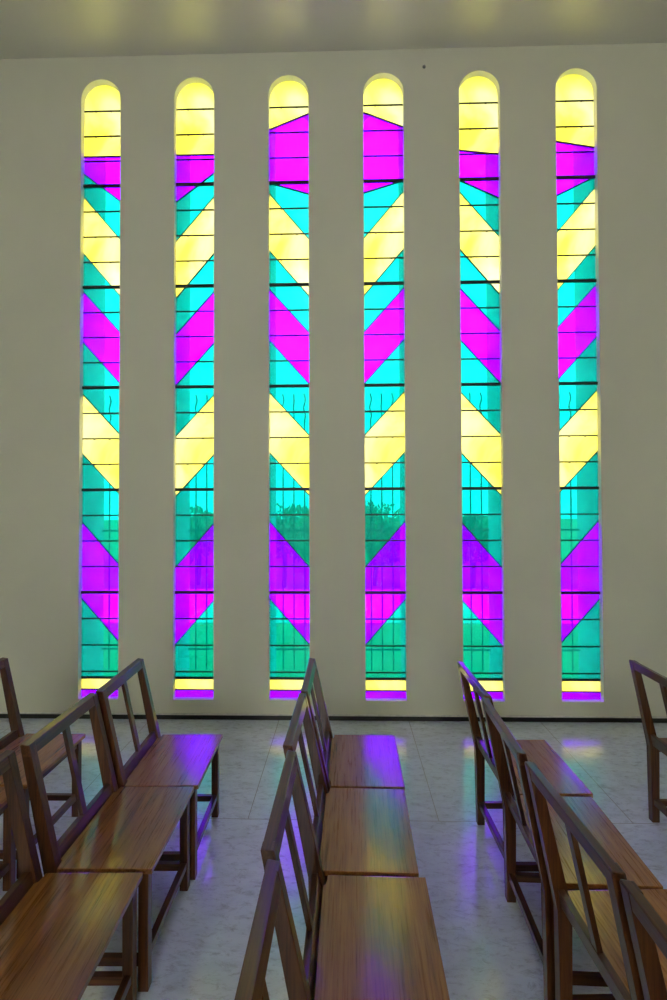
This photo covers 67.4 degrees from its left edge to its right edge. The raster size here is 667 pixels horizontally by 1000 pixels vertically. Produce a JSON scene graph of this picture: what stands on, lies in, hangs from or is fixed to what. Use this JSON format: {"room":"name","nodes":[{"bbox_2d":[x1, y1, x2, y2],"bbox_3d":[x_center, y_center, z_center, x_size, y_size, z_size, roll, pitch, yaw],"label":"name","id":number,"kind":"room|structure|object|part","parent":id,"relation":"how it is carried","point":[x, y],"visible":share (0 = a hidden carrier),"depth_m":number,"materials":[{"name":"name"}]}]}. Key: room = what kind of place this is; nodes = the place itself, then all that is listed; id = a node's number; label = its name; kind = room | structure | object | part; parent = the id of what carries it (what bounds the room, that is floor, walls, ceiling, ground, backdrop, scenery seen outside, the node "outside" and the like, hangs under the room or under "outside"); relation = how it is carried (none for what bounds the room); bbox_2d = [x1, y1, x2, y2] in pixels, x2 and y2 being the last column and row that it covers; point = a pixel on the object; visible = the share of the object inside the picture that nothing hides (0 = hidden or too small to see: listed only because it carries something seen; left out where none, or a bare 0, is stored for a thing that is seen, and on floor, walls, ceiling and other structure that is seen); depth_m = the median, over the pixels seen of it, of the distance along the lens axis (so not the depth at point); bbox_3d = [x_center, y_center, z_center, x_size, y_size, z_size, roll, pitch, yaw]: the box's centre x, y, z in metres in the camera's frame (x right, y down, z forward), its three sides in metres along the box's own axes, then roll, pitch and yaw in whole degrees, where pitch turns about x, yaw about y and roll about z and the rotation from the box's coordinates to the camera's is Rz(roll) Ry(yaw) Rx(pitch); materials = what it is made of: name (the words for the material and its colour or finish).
{"room":"house of worship","nodes":[
{"label":"house of worship","id":0,"kind":"room"},
{"bbox_2d":[0,43,666,716],"bbox_3d":[0.097,-0.947,4.225,9.200,5.998,0.420,0,-1,1],"label":"wall","id":1,"kind":"structure","parent":0,"point":[42,100],"depth_m":4.02,"materials":[{"name":"paint"}]},
{"bbox_2d":[81,85,119,696],"bbox_3d":[-1.900,-0.922,4.111,0.333,5.068,0.027,0,-1,1],"label":"window","id":2,"kind":"structure","parent":1,"relation":"in","point":[101,314],"depth_m":4.11,"materials":[{"name":"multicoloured glass"}]},
{"bbox_2d":[175,83,213,696],"bbox_3d":[-1.129,-0.925,4.093,0.333,5.068,0.027,0,-1,1],"label":"window","id":3,"kind":"structure","parent":1,"relation":"in","point":[194,386],"depth_m":4.09,"materials":[{"name":"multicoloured glass"}]},
{"bbox_2d":[269,81,309,697],"bbox_3d":[-0.358,-0.927,4.074,0.333,5.068,0.027,0,-1,1],"label":"window","id":4,"kind":"structure","parent":1,"relation":"in","point":[288,102],"depth_m":4.08,"materials":[{"name":"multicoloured glass"}]},
{"bbox_2d":[0,714,666,722],"bbox_3d":[0.100,1.730,3.966,9.200,0.036,0.008,0,-1,1],"label":"baseboard","id":5,"kind":"structure","parent":1,"relation":"attached to","point":[48,716],"depth_m":3.96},
{"bbox_2d":[0,712,666,717],"bbox_3d":[0.100,1.707,3.965,9.200,0.011,0.012,0,-1,1],"label":"trim","id":6,"kind":"structure","parent":1,"relation":"attached to","point":[0,712],"depth_m":3.96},
{"bbox_2d":[363,78,405,698],"bbox_3d":[0.412,-0.930,4.056,0.333,5.068,0.027,0,-1,1],"label":"window","id":7,"kind":"structure","parent":1,"relation":"in","point":[385,597],"depth_m":4.06,"materials":[{"name":"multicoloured glass"}]},
{"bbox_2d":[459,76,502,698],"bbox_3d":[1.183,-0.933,4.038,0.333,5.068,0.027,0,-1,1],"label":"window","id":8,"kind":"structure","parent":1,"relation":"in","point":[478,96],"depth_m":4.04,"materials":[{"name":"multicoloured glass"}]},
{"bbox_2d":[556,74,600,699],"bbox_3d":[1.954,-0.935,4.019,0.333,5.068,0.027,0,-1,1],"label":"window","id":9,"kind":"structure","parent":1,"relation":"in","point":[578,444],"depth_m":4.02,"materials":[{"name":"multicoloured glass"}]},
{"bbox_2d":[0,718,666,999],"bbox_3d":[-0.006,1.773,-0.530,9.200,0.200,9.000,0,-1,1],"label":"floor","id":10,"kind":"structure","parent":0,"point":[488,951],"depth_m":2.51,"materials":[{"name":"white stone"}]},
{"bbox_2d":[0,787,15,890],"bbox_3d":[-1.646,1.293,2.001,0.470,0.855,0.514,0,-1,1],"label":"bench","id":11,"kind":"object","parent":10,"relation":"on","point":[8,865],"visible":0.59,"depth_m":2.21,"materials":[{"name":"brown wood"}]},
{"bbox_3d":[-1.584,1.299,2.000,0.346,0.019,0.514,0,-1,1],"label":"seat","id":12,"kind":"part","parent":11,"relation":"part of","materials":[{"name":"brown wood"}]},
{"bbox_3d":[-1.447,1.328,1.998,0.022,0.040,0.422,0,-1,1],"label":"seat rail","id":13,"kind":"part","parent":11,"relation":"part of","materials":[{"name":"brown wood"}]},
{"bbox_3d":[-1.441,1.518,2.223,0.036,0.412,0.036,0,-1,1],"label":"leg","id":14,"kind":"part","parent":11,"relation":"part of","materials":[{"name":"brown wood"}]},
{"bbox_2d":[0,657,85,878],"bbox_3d":[-1.621,1.302,2.533,0.470,0.855,0.514,0,-1,1],"label":"bench","id":15,"kind":"object","parent":10,"relation":"on","point":[52,754],"visible":0.59,"depth_m":2.70,"materials":[{"name":"brown wood"}]},
{"bbox_3d":[-1.836,0.897,2.545,0.037,0.044,0.500,0,-1,1],"label":"rail","id":16,"kind":"part","parent":15,"relation":"part of","materials":[{"name":"brown wood"}]},
{"bbox_3d":[-1.750,1.292,2.536,0.034,0.060,0.426,0,-1,1],"label":"rail","id":17,"kind":"part","parent":15,"relation":"part of","materials":[{"name":"brown wood"}]},
{"bbox_3d":[-1.782,1.308,2.768,0.136,0.852,0.036,0,-1,1],"label":"leg","id":18,"kind":"part","parent":15,"relation":"part of","materials":[{"name":"brown wood"}]},
{"bbox_3d":[-1.425,1.519,2.295,0.036,0.412,0.036,0,-1,1],"label":"leg","id":19,"kind":"part","parent":15,"relation":"part of","materials":[{"name":"brown wood"}]},
{"bbox_3d":[-1.559,1.308,2.531,0.346,0.019,0.514,0,-1,1],"label":"seat","id":20,"kind":"part","parent":15,"relation":"part of","materials":[{"name":"brown wood"}]},
{"bbox_3d":[-1.422,1.337,2.527,0.022,0.040,0.422,0,-1,1],"label":"seat rail","id":21,"kind":"part","parent":15,"relation":"part of","materials":[{"name":"brown wood"}]},
{"bbox_3d":[-1.414,1.526,2.753,0.036,0.412,0.036,0,-1,1],"label":"leg","id":22,"kind":"part","parent":15,"relation":"part of","materials":[{"name":"brown wood"}]},
{"bbox_2d":[0,750,142,999],"bbox_3d":[-0.890,1.281,1.464,0.470,0.855,0.514,0,-1,0],"label":"bench","id":23,"kind":"object","parent":10,"relation":"on","point":[56,929],"visible":1,"depth_m":1.55,"materials":[{"name":"brown wood"}]},
{"bbox_3d":[-1.105,0.876,1.470,0.037,0.044,0.500,0,-1,0],"label":"rail","id":24,"kind":"part","parent":23,"relation":"part of","materials":[{"name":"brown wood"}]},
{"bbox_3d":[-1.019,1.271,1.464,0.034,0.060,0.426,0,-1,0],"label":"rail","id":25,"kind":"part","parent":23,"relation":"part of","materials":[{"name":"brown wood"}]},
{"bbox_3d":[-1.058,1.287,1.694,0.136,0.852,0.036,0,-1,0],"label":"leg","id":26,"kind":"part","parent":23,"relation":"part of","materials":[{"name":"brown wood"}]},
{"bbox_3d":[-0.828,1.287,1.464,0.346,0.019,0.514,0,-1,0],"label":"seat","id":27,"kind":"part","parent":23,"relation":"part of","materials":[{"name":"brown wood"}]},
{"bbox_3d":[-0.689,1.506,1.690,0.036,0.412,0.036,0,-1,0],"label":"leg","id":28,"kind":"part","parent":23,"relation":"part of","materials":[{"name":"brown wood"}]},
{"bbox_2d":[20,693,193,991],"bbox_3d":[-0.864,1.290,1.996,0.470,0.855,0.514,0,-1,1],"label":"bench","id":29,"kind":"object","parent":10,"relation":"on","point":[123,829],"visible":0.85,"depth_m":1.92,"materials":[{"name":"brown wood"}]},
{"bbox_3d":[-1.032,1.288,1.767,0.136,0.852,0.036,0,-1,0],"label":"leg","id":30,"kind":"part","parent":29,"relation":"part of","materials":[{"name":"brown wood"}]},
{"bbox_3d":[-1.079,0.885,2.005,0.037,0.044,0.500,0,-1,0],"label":"rail","id":31,"kind":"part","parent":29,"relation":"part of","materials":[{"name":"brown wood"}]},
{"bbox_3d":[-0.993,1.280,1.997,0.034,0.060,0.426,0,-1,1],"label":"rail","id":32,"kind":"part","parent":29,"relation":"part of","materials":[{"name":"brown wood"}]},
{"bbox_3d":[-1.028,1.296,2.228,0.136,0.852,0.036,0,-1,0],"label":"leg","id":33,"kind":"part","parent":29,"relation":"part of","materials":[{"name":"brown wood"}]},
{"bbox_3d":[-0.801,1.296,1.996,0.346,0.019,0.514,0,-1,0],"label":"seat","id":34,"kind":"part","parent":29,"relation":"part of","materials":[{"name":"brown wood"}]},
{"bbox_3d":[-0.664,1.507,1.762,0.036,0.412,0.036,0,-1,0],"label":"leg","id":35,"kind":"part","parent":29,"relation":"part of","materials":[{"name":"brown wood"}]},
{"bbox_3d":[-0.660,1.515,2.220,0.036,0.412,0.036,0,-1,0],"label":"leg","id":36,"kind":"part","parent":29,"relation":"part of","materials":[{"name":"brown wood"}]},
{"bbox_2d":[96,658,222,879],"bbox_3d":[-0.848,1.299,2.517,0.470,0.855,0.514,0,-1,0],"label":"bench","id":37,"kind":"object","parent":10,"relation":"on","point":[170,760],"visible":0.69,"depth_m":2.47,"materials":[{"name":"brown wood"}]},
{"bbox_3d":[-1.013,1.297,2.285,0.136,0.852,0.036,0,-1,0],"label":"leg","id":38,"kind":"part","parent":37,"relation":"part of","materials":[{"name":"brown wood"}]},
{"bbox_3d":[-1.063,0.894,2.523,0.037,0.044,0.500,0,-1,0],"label":"rail","id":39,"kind":"part","parent":37,"relation":"part of","materials":[{"name":"brown wood"}]},
{"bbox_3d":[-0.977,1.289,2.517,0.034,0.060,0.426,0,-1,0],"label":"rail","id":40,"kind":"part","parent":37,"relation":"part of","materials":[{"name":"brown wood"}]},
{"bbox_3d":[-1.016,1.305,2.747,0.136,0.852,0.036,0,-1,0],"label":"leg","id":41,"kind":"part","parent":37,"relation":"part of","materials":[{"name":"brown wood"}]},
{"bbox_3d":[-0.786,1.305,2.518,0.346,0.019,0.514,0,-1,0],"label":"seat","id":42,"kind":"part","parent":37,"relation":"part of","materials":[{"name":"brown wood"}]},
{"bbox_3d":[-0.645,1.516,2.286,0.036,0.412,0.036,0,-1,0],"label":"leg","id":43,"kind":"part","parent":37,"relation":"part of","materials":[{"name":"brown wood"}]},
{"bbox_3d":[-0.648,1.524,2.744,0.036,0.412,0.036,0,-1,0],"label":"leg","id":44,"kind":"part","parent":37,"relation":"part of","materials":[{"name":"brown wood"}]},
{"bbox_2d":[234,859,311,999],"bbox_3d":[0.070,1.269,0.916,0.470,0.855,0.514,0,-1,2],"label":"bench","id":45,"kind":"object","parent":10,"relation":"on","point":[273,908],"visible":1,"depth_m":1.09,"materials":[{"name":"brown wood"}]},
{"bbox_3d":[-0.145,0.865,0.930,0.037,0.044,0.500,0,-1,2],"label":"rail","id":46,"kind":"part","parent":45,"relation":"part of","materials":[{"name":"brown wood"}]},
{"bbox_3d":[-0.089,1.275,1.152,0.136,0.852,0.036,0,-1,2],"label":"leg","id":47,"kind":"part","parent":45,"relation":"part of","materials":[{"name":"brown wood"}]},
{"bbox_2d":[283,693,418,897],"bbox_3d":[0.069,1.287,1.980,0.470,0.855,0.514,0,-1,3],"label":"bench","id":48,"kind":"object","parent":10,"relation":"on","point":[358,831],"visible":0.59,"depth_m":1.96,"materials":[{"name":"brown wood"}]},
{"bbox_3d":[-0.146,0.882,1.996,0.037,0.044,0.500,0,-1,3],"label":"rail","id":49,"kind":"part","parent":48,"relation":"part of","materials":[{"name":"brown wood"}]},
{"bbox_3d":[-0.107,1.286,1.756,0.136,0.852,0.036,0,-1,3],"label":"leg","id":50,"kind":"part","parent":48,"relation":"part of","materials":[{"name":"brown wood"}]},
{"bbox_3d":[-0.087,1.293,2.218,0.136,0.852,0.036,0,-1,3],"label":"leg","id":51,"kind":"part","parent":48,"relation":"part of","materials":[{"name":"brown wood"}]},
{"bbox_3d":[-0.060,1.277,1.985,0.034,0.060,0.426,0,-1,3],"label":"rail","id":52,"kind":"part","parent":48,"relation":"part of","materials":[{"name":"brown wood"}]},
{"bbox_3d":[0.131,1.293,1.977,0.346,0.019,0.514,0,-1,3],"label":"seat","id":53,"kind":"part","parent":48,"relation":"part of","materials":[{"name":"brown wood"}]},
{"bbox_2d":[301,658,404,791],"bbox_3d":[0.094,1.296,2.506,0.470,0.855,0.514,0,-1,2],"label":"bench","id":54,"kind":"object","parent":10,"relation":"on","point":[348,761],"visible":0.56,"depth_m":2.48,"materials":[{"name":"brown wood"}]},
{"bbox_3d":[-0.121,0.891,2.519,0.037,0.044,0.500,0,-1,2],"label":"rail","id":55,"kind":"part","parent":54,"relation":"part of","materials":[{"name":"brown wood"}]},
{"bbox_3d":[-0.080,1.294,2.280,0.136,0.852,0.036,0,-1,2],"label":"leg","id":56,"kind":"part","parent":54,"relation":"part of","materials":[{"name":"brown wood"}]},
{"bbox_3d":[-0.066,1.302,2.742,0.136,0.852,0.036,0,-1,2],"label":"leg","id":57,"kind":"part","parent":54,"relation":"part of","materials":[{"name":"brown wood"}]},
{"bbox_3d":[-0.035,1.286,2.510,0.034,0.060,0.426,0,-1,2],"label":"rail","id":58,"kind":"part","parent":54,"relation":"part of","materials":[{"name":"brown wood"}]},
{"bbox_3d":[0.156,1.302,2.504,0.346,0.019,0.514,0,-1,2],"label":"seat","id":59,"kind":"part","parent":54,"relation":"part of","materials":[{"name":"brown wood"}]},
{"bbox_2d":[261,750,449,999],"bbox_3d":[0.068,1.278,1.446,0.470,0.855,0.514,0,-1,2],"label":"bench","id":60,"kind":"object","parent":10,"relation":"on","point":[367,937],"visible":0.94,"depth_m":1.45,"materials":[{"name":"brown wood"}]},
{"bbox_3d":[-0.107,1.276,1.221,0.136,0.852,0.036,0,-1,2],"label":"leg","id":61,"kind":"part","parent":60,"relation":"part of","materials":[{"name":"brown wood"}]},
{"bbox_3d":[-0.147,0.874,1.461,0.037,0.044,0.500,0,-1,2],"label":"rail","id":62,"kind":"part","parent":60,"relation":"part of","materials":[{"name":"brown wood"}]},
{"bbox_3d":[-0.091,1.284,1.683,0.136,0.852,0.036,0,-1,2],"label":"leg","id":63,"kind":"part","parent":60,"relation":"part of","materials":[{"name":"brown wood"}]},
{"bbox_3d":[-0.061,1.268,1.451,0.034,0.060,0.426,0,-1,2],"label":"rail","id":64,"kind":"part","parent":60,"relation":"part of","materials":[{"name":"brown wood"}]},
{"bbox_3d":[0.130,1.284,1.444,0.346,0.019,0.514,0,-1,2],"label":"seat","id":65,"kind":"part","parent":60,"relation":"part of","materials":[{"name":"brown wood"}]},
{"bbox_2d":[457,661,592,871],"bbox_3d":[0.902,1.292,2.444,0.470,0.855,0.514,0,-1,0],"label":"bench","id":66,"kind":"object","parent":10,"relation":"on","point":[556,771],"visible":0.46,"depth_m":2.47,"materials":[{"name":"brown wood"}]},
{"bbox_3d":[0.736,1.299,2.675,0.136,0.852,0.036,0,-1,0],"label":"leg","id":67,"kind":"part","parent":66,"relation":"part of","materials":[{"name":"brown wood"}]},
{"bbox_3d":[0.686,0.888,2.452,0.037,0.044,0.500,0,-1,0],"label":"rail","id":68,"kind":"part","parent":66,"relation":"part of","materials":[{"name":"brown wood"}]},
{"bbox_3d":[0.772,1.283,2.445,0.034,0.060,0.426,0,-1,0],"label":"rail","id":69,"kind":"part","parent":66,"relation":"part of","materials":[{"name":"brown wood"}]},
{"bbox_3d":[0.734,1.291,2.214,0.136,0.852,0.036,0,-1,0],"label":"leg","id":70,"kind":"part","parent":66,"relation":"part of","materials":[{"name":"brown wood"}]},
{"bbox_3d":[0.964,1.298,2.443,0.346,0.019,0.514,0,-1,0],"label":"seat","id":71,"kind":"part","parent":66,"relation":"part of","materials":[{"name":"brown wood"}]},
{"bbox_2d":[481,697,662,999],"bbox_3d":[0.867,1.284,1.918,0.470,0.855,0.514,0,-1,3],"label":"bench","id":72,"kind":"object","parent":10,"relation":"on","point":[517,808],"visible":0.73,"depth_m":1.85,"materials":[{"name":"brown wood"}]},
{"bbox_3d":[0.713,1.290,2.157,0.136,0.852,0.036,0,-1,3],"label":"leg","id":73,"kind":"part","parent":72,"relation":"part of","materials":[{"name":"brown wood"}]},
{"bbox_3d":[0.652,0.879,1.936,0.037,0.044,0.500,0,-1,3],"label":"rail","id":74,"kind":"part","parent":72,"relation":"part of","materials":[{"name":"brown wood"}]},
{"bbox_3d":[0.738,1.274,1.925,0.034,0.060,0.426,0,-1,3],"label":"rail","id":75,"kind":"part","parent":72,"relation":"part of","materials":[{"name":"brown wood"}]},
{"bbox_3d":[0.688,1.282,1.696,0.136,0.852,0.036,0,-1,3],"label":"leg","id":76,"kind":"part","parent":72,"relation":"part of","materials":[{"name":"brown wood"}]},
{"bbox_3d":[0.929,1.290,1.914,0.346,0.019,0.514,0,-1,3],"label":"seat","id":77,"kind":"part","parent":72,"relation":"part of","materials":[{"name":"brown wood"}]},
{"bbox_2d":[524,761,666,999],"bbox_3d":[0.863,1.275,1.379,0.470,0.855,0.514,0,-1,-1],"label":"bench","id":78,"kind":"object","parent":10,"relation":"on","point":[598,918],"visible":0.88,"depth_m":1.46,"materials":[{"name":"brown wood"}]},
{"bbox_3d":[0.692,1.281,1.607,0.136,0.852,0.036,0,-1,-1],"label":"leg","id":79,"kind":"part","parent":78,"relation":"part of","materials":[{"name":"brown wood"}]},
{"bbox_3d":[0.647,0.870,1.383,0.037,0.044,0.500,0,-1,-1],"label":"rail","id":80,"kind":"part","parent":78,"relation":"part of","materials":[{"name":"brown wood"}]},
{"bbox_3d":[0.733,1.265,1.377,0.034,0.060,0.426,0,-1,-1],"label":"rail","id":81,"kind":"part","parent":78,"relation":"part of","materials":[{"name":"brown wood"}]},
{"bbox_3d":[0.924,1.281,1.380,0.346,0.019,0.514,0,-1,-1],"label":"seat","id":82,"kind":"part","parent":78,"relation":"part of","materials":[{"name":"brown wood"}]},
{"bbox_3d":[0.700,1.273,1.146,0.136,0.852,0.036,0,-1,-1],"label":"leg","id":83,"kind":"part","parent":78,"relation":"part of","materials":[{"name":"brown wood"}]},
{"bbox_2d":[619,879,666,999],"bbox_3d":[0.866,1.266,0.852,0.470,0.855,0.514,0,-1,1],"label":"bench","id":84,"kind":"object","parent":10,"relation":"on","point":[647,928],"visible":1,"depth_m":1.07,"materials":[{"name":"brown wood"}]},
{"bbox_3d":[0.650,0.861,0.863,0.037,0.044,0.500,0,-1,1],"label":"rail","id":85,"kind":"part","parent":84,"relation":"part of","materials":[{"name":"brown wood"}]},
{"bbox_2d":[629,660,666,822],"bbox_3d":[1.836,1.290,2.458,0.470,0.855,0.514,0,-1,1],"label":"bench","id":86,"kind":"object","parent":10,"relation":"on","point":[654,745],"visible":1,"depth_m":2.67,"materials":[{"name":"brown wood"}]},
{"bbox_3d":[1.621,0.885,2.470,0.037,0.044,0.500,0,-1,1],"label":"rail","id":87,"kind":"part","parent":86,"relation":"part of","materials":[{"name":"brown wood"}]},
{"bbox_3d":[1.707,1.280,2.461,0.034,0.060,0.426,0,-1,1],"label":"rail","id":88,"kind":"part","parent":86,"relation":"part of","materials":[{"name":"brown wood"}]},
{"bbox_2d":[0,0,666,58],"bbox_3d":[-0.023,-3.849,-0.435,9.200,0.250,9.000,0,-1,1],"label":"ceiling","id":89,"kind":"structure","parent":0,"point":[29,29],"depth_m":3.84,"materials":[{"name":"paint"}]}
]}

